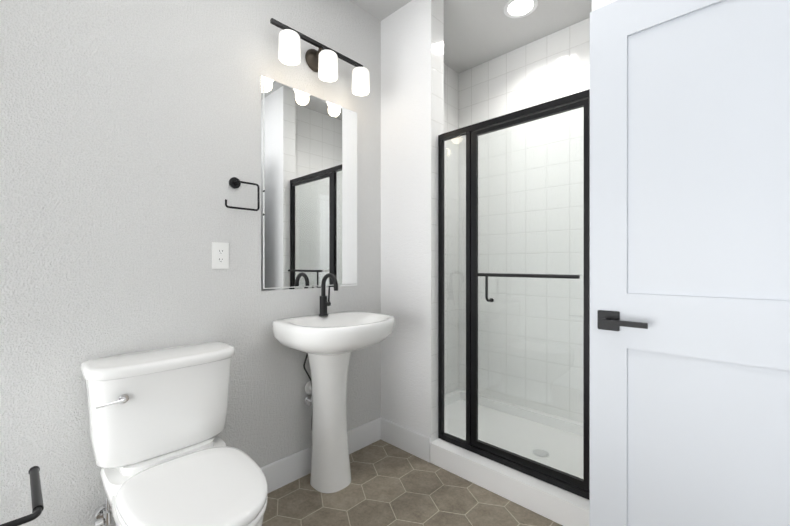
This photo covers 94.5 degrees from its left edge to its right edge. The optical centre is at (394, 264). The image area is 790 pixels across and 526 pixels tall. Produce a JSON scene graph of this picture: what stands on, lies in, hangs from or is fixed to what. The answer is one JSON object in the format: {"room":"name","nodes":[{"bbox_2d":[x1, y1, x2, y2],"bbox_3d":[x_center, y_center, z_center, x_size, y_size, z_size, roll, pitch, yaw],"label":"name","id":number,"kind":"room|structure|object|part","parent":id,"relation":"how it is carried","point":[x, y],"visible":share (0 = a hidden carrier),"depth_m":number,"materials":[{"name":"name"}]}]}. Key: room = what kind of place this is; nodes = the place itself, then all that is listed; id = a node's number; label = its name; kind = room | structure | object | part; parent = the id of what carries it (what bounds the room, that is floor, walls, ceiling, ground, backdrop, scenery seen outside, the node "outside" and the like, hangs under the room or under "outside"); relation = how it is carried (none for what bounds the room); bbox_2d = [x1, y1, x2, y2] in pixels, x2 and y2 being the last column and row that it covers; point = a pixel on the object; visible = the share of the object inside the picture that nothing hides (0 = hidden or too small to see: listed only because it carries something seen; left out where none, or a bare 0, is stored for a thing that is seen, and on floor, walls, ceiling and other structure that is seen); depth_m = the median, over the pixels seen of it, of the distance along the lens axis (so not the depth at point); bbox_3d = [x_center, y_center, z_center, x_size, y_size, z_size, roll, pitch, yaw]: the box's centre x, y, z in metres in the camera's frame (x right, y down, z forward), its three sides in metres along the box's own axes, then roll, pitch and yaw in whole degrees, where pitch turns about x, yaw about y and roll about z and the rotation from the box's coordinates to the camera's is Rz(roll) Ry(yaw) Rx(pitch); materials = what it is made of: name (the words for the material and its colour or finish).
{"room":"bathroom","nodes":[
{"label":"bathroom","id":0,"kind":"room"},
{"bbox_2d":[0,0,380,525],"bbox_3d":[-0.752,-0.230,1.787,0.100,2.740,1.800,0,0,44],"label":"wall","id":1,"kind":"structure","parent":0,"point":[130,138],"depth_m":1.46,"materials":[{"name":"grey paint"}]},
{"bbox_2d":[212,242,228,268],"bbox_3d":[-0.794,-0.041,1.664,0.007,0.120,0.074,0,0,44],"label":"electrical outlet plate","id":2,"kind":"object","parent":1,"relation":"attached to","point":[220,255],"visible":1,"depth_m":1.66,"materials":[{"name":"white plastic"}]},
{"bbox_2d":[225,177,259,210],"bbox_3d":[-0.721,-0.331,1.710,0.049,0.153,0.162,0,0,44],"label":"towel ring","id":3,"kind":"object","parent":1,"relation":"attached to","point":[234,182],"visible":1,"depth_m":1.71,"materials":[{"name":"black metal"}]},
{"bbox_2d":[261,76,356,290],"bbox_3d":[-0.448,-0.403,2.032,0.014,1.065,0.620,0,0,44],"label":"mirror","id":4,"kind":"object","parent":1,"relation":"attached to","point":[308,190],"visible":1,"depth_m":1.99,"materials":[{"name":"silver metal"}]},
{"bbox_2d":[270,18,369,95],"bbox_3d":[-0.383,-1.095,1.970,0.178,0.201,0.584,0,0,44],"label":"sconce","id":5,"kind":"object","parent":1,"relation":"attached to","point":[323,63],"visible":1,"depth_m":1.91,"materials":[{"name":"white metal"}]},
{"bbox_3d":[-0.513,-1.058,1.779,0.102,0.128,0.102,0,0,44],"label":"lamp shade","id":6,"kind":"part","parent":5,"relation":"part of","materials":[{"name":"white glass"}]},
{"bbox_3d":[-0.356,-1.058,1.944,0.102,0.128,0.102,0,0,44],"label":"lamp shade","id":7,"kind":"part","parent":5,"relation":"part of","materials":[{"name":"white glass"}]},
{"bbox_3d":[-0.198,-1.058,2.109,0.102,0.128,0.102,0,0,44],"label":"lamp shade","id":8,"kind":"part","parent":5,"relation":"part of","materials":[{"name":"white glass"}]},
{"bbox_2d":[261,418,380,493],"bbox_3d":[-0.665,1.071,1.794,0.018,0.138,1.670,0,0,44],"label":"baseboard","id":9,"kind":"structure","parent":1,"relation":"attached to","point":[282,472],"depth_m":1.96,"materials":[{"name":"white paint"}]},
{"bbox_2d":[262,439,562,525],"bbox_3d":[0.084,1.171,1.071,2.300,0.060,1.920,0,0,44],"label":"floor","id":10,"kind":"structure","parent":0,"point":[390,485],"depth_m":1.77,"materials":[{"name":"tile"}]},
{"bbox_2d":[81,342,266,525],"bbox_3d":[-0.699,0.742,1.232,0.740,0.798,0.488,0,0,44],"label":"toilet","id":11,"kind":"object","parent":10,"relation":"on","point":[163,454],"visible":1,"depth_m":1.25,"materials":[{"name":"white ceramic"}]},
{"bbox_3d":[-0.927,0.451,1.199,0.031,0.028,0.089,0,0,44],"label":"lever","id":12,"kind":"part","parent":11,"relation":"part of","materials":[{"name":"silver metal"}]},
{"bbox_3d":[-0.882,0.362,1.406,0.234,0.039,0.488,0,0,44],"label":"lid","id":13,"kind":"part","parent":11,"relation":"part of","materials":[{"name":"white ceramic"}]},
{"bbox_3d":[-0.883,0.537,1.408,0.220,0.310,0.472,0,0,44],"label":"tank","id":14,"kind":"part","parent":11,"relation":"part of","materials":[{"name":"white ceramic"}]},
{"bbox_3d":[-0.622,0.722,1.158,0.515,0.058,0.389,0,0,44],"label":"seat","id":15,"kind":"part","parent":11,"relation":"part of","materials":[{"name":"white plastic"}]},
{"bbox_2d":[272,273,394,492],"bbox_3d":[-0.277,0.593,1.856,0.472,1.095,0.579,0,0,44],"label":"sink","id":16,"kind":"object","parent":10,"relation":"on","point":[327,343],"visible":1,"depth_m":1.85,"materials":[{"name":"white ceramic"}]},
{"bbox_2d":[319,273,337,315],"bbox_3d":[-0.345,0.160,1.948,0.148,0.230,0.072,0,0,44],"label":"faucet","id":17,"kind":"object","parent":16,"relation":"on","point":[323,298],"depth_m":1.96,"materials":[{"name":"black metal"}]},
{"bbox_2d":[430,389,589,525],"bbox_3d":[0.765,1.083,2.202,1.516,0.114,0.920,0,0,44],"label":"shower base","id":18,"kind":"object","parent":10,"relation":"on","point":[558,505],"visible":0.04,"depth_m":2.07,"materials":[{"name":"white plastic"}]},
{"bbox_2d":[438,89,589,499],"bbox_3d":[0.554,0.131,1.861,0.844,1.789,0.084,0,0,44],"label":"shower enclosure","id":19,"kind":"object","parent":18,"relation":"on","point":[573,484],"visible":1,"depth_m":1.88,"materials":[{"name":"black"}]},
{"bbox_2d":[444,64,458,394],"bbox_3d":[0.219,-0.231,2.802,0.100,2.740,1.010,0,0,44],"label":"tiled wall","id":20,"kind":"structure","parent":0,"point":[451,99],"depth_m":2.98,"materials":[{"name":"white tile"}]},
{"bbox_2d":[350,0,591,72],"bbox_3d":[0.392,-1.630,1.391,2.300,0.060,2.810,0,0,44],"label":"ceiling","id":21,"kind":"structure","parent":0,"point":[477,32],"depth_m":2.42,"materials":[{"name":"paint"}]},
{"bbox_2d":[504,0,537,17],"bbox_3d":[0.779,-1.596,2.266,0.200,0.008,0.200,0,0,44],"label":"recessed light","id":22,"kind":"object","parent":21,"relation":"in","point":[518,7],"depth_m":2.27,"materials":[{"name":"white plastic"}]},
{"bbox_2d":[381,0,616,441],"bbox_3d":[0.742,-0.230,1.686,2.200,2.740,0.120,0,0,44],"label":"wall","id":23,"kind":"structure","parent":0,"point":[412,80],"depth_m":2.22,"materials":[{"name":"paint"}]},
{"bbox_2d":[380,417,430,462],"bbox_3d":[0.063,1.071,2.243,0.389,0.138,0.015,0,0,44],"label":"baseboard","id":24,"kind":"structure","parent":23,"relation":"attached to","point":[417,444],"depth_m":2.23,"materials":[{"name":"white paint"}]},
{"bbox_2d":[459,17,589,422],"bbox_3d":[1.155,-0.231,2.537,1.620,2.740,0.100,0,0,44],"label":"wall","id":25,"kind":"structure","parent":0,"point":[552,66],"depth_m":2.64,"materials":[{"name":"tile"}]},
{"bbox_3d":[-0.509,-0.229,0.378,2.200,2.740,0.100,0,0,44],"label":"wall","id":26,"kind":"structure","parent":0,"visible":0},
{"bbox_2d":[0,466,43,525],"bbox_3d":[-0.740,0.461,0.719,0.237,0.052,0.068,0,0,44],"label":"toilet paper holder","id":27,"kind":"object","parent":26,"relation":"attached to","point":[36,495],"visible":1,"depth_m":0.70,"materials":[{"name":"black metal"}]},
{"bbox_3d":[0.976,-1.254,0.410,0.100,0.690,0.800,0,0,44],"label":"wall","id":28,"kind":"structure","parent":0,"visible":0},
{"bbox_2d":[590,0,789,525],"bbox_3d":[0.974,0.121,1.040,0.760,2.020,0.139,0,0,44],"label":"door","id":29,"kind":"structure","parent":28,"relation":"in","point":[689,262],"depth_m":1.10,"materials":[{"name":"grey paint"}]},
{"bbox_3d":[0.744,0.191,1.201,0.151,0.066,0.052,0,0,44],"label":"handle","id":30,"kind":"part","parent":29,"relation":"part of","materials":[{"name":"black metal"}]}
]}

